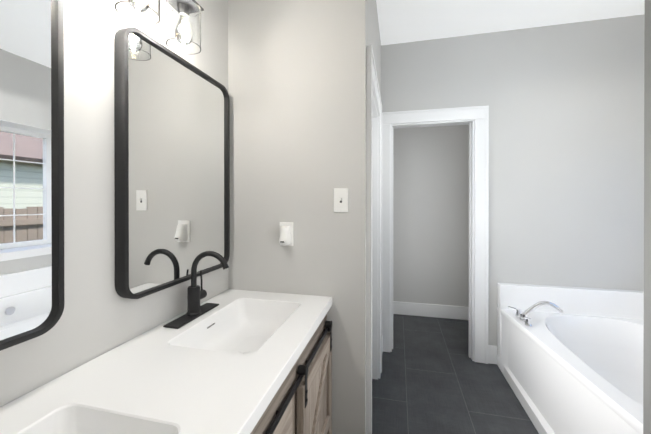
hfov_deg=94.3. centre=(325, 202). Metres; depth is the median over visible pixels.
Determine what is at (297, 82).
wall
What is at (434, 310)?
baseboard
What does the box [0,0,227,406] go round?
wall
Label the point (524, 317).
tub faucet
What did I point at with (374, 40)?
wall
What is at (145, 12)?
sconce
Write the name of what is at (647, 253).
wall
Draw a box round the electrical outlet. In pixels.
[279,222,292,245]
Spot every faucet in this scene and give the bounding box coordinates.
[163,251,228,328]
[508,301,562,326]
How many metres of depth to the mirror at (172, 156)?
1.11 m
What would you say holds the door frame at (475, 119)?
attached to the wall at (565, 102)
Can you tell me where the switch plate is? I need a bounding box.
[334,188,347,211]
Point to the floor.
(434, 378)
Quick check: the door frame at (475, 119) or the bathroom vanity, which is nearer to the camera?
the bathroom vanity
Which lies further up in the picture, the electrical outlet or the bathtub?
the electrical outlet
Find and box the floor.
[372,314,538,433]
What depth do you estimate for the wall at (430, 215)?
3.52 m
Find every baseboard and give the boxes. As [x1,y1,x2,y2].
[393,301,468,319]
[488,345,496,363]
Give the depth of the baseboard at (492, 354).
2.50 m
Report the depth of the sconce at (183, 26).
1.01 m
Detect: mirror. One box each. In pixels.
[0,0,64,350]
[114,27,229,298]
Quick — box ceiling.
[376,0,644,44]
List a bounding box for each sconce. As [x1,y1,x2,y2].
[115,0,159,24]
[165,0,203,54]
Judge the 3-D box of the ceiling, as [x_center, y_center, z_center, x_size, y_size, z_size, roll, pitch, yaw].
[0.778,-1.459,1.593,3.690,0.100,4.400,0,0,13]
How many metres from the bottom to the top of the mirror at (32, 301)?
0.880 m
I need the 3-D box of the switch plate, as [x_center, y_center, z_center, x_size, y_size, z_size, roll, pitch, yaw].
[0.073,-0.011,1.429,0.070,0.114,0.016,0,0,13]
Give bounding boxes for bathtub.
[497,283,643,433]
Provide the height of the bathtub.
0.675 m
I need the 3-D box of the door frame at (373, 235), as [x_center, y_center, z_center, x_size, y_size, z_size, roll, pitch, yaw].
[0.253,0.291,1.935,0.167,2.099,0.968,0,0,13]
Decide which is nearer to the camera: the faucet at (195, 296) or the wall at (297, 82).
the faucet at (195, 296)
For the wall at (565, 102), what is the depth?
2.41 m
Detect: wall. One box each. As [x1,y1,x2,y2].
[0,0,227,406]
[228,0,367,433]
[368,0,380,95]
[381,14,644,345]
[393,125,468,306]
[643,0,650,433]
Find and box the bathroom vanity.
[0,289,331,433]
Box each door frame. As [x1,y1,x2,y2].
[366,44,381,433]
[382,105,488,363]

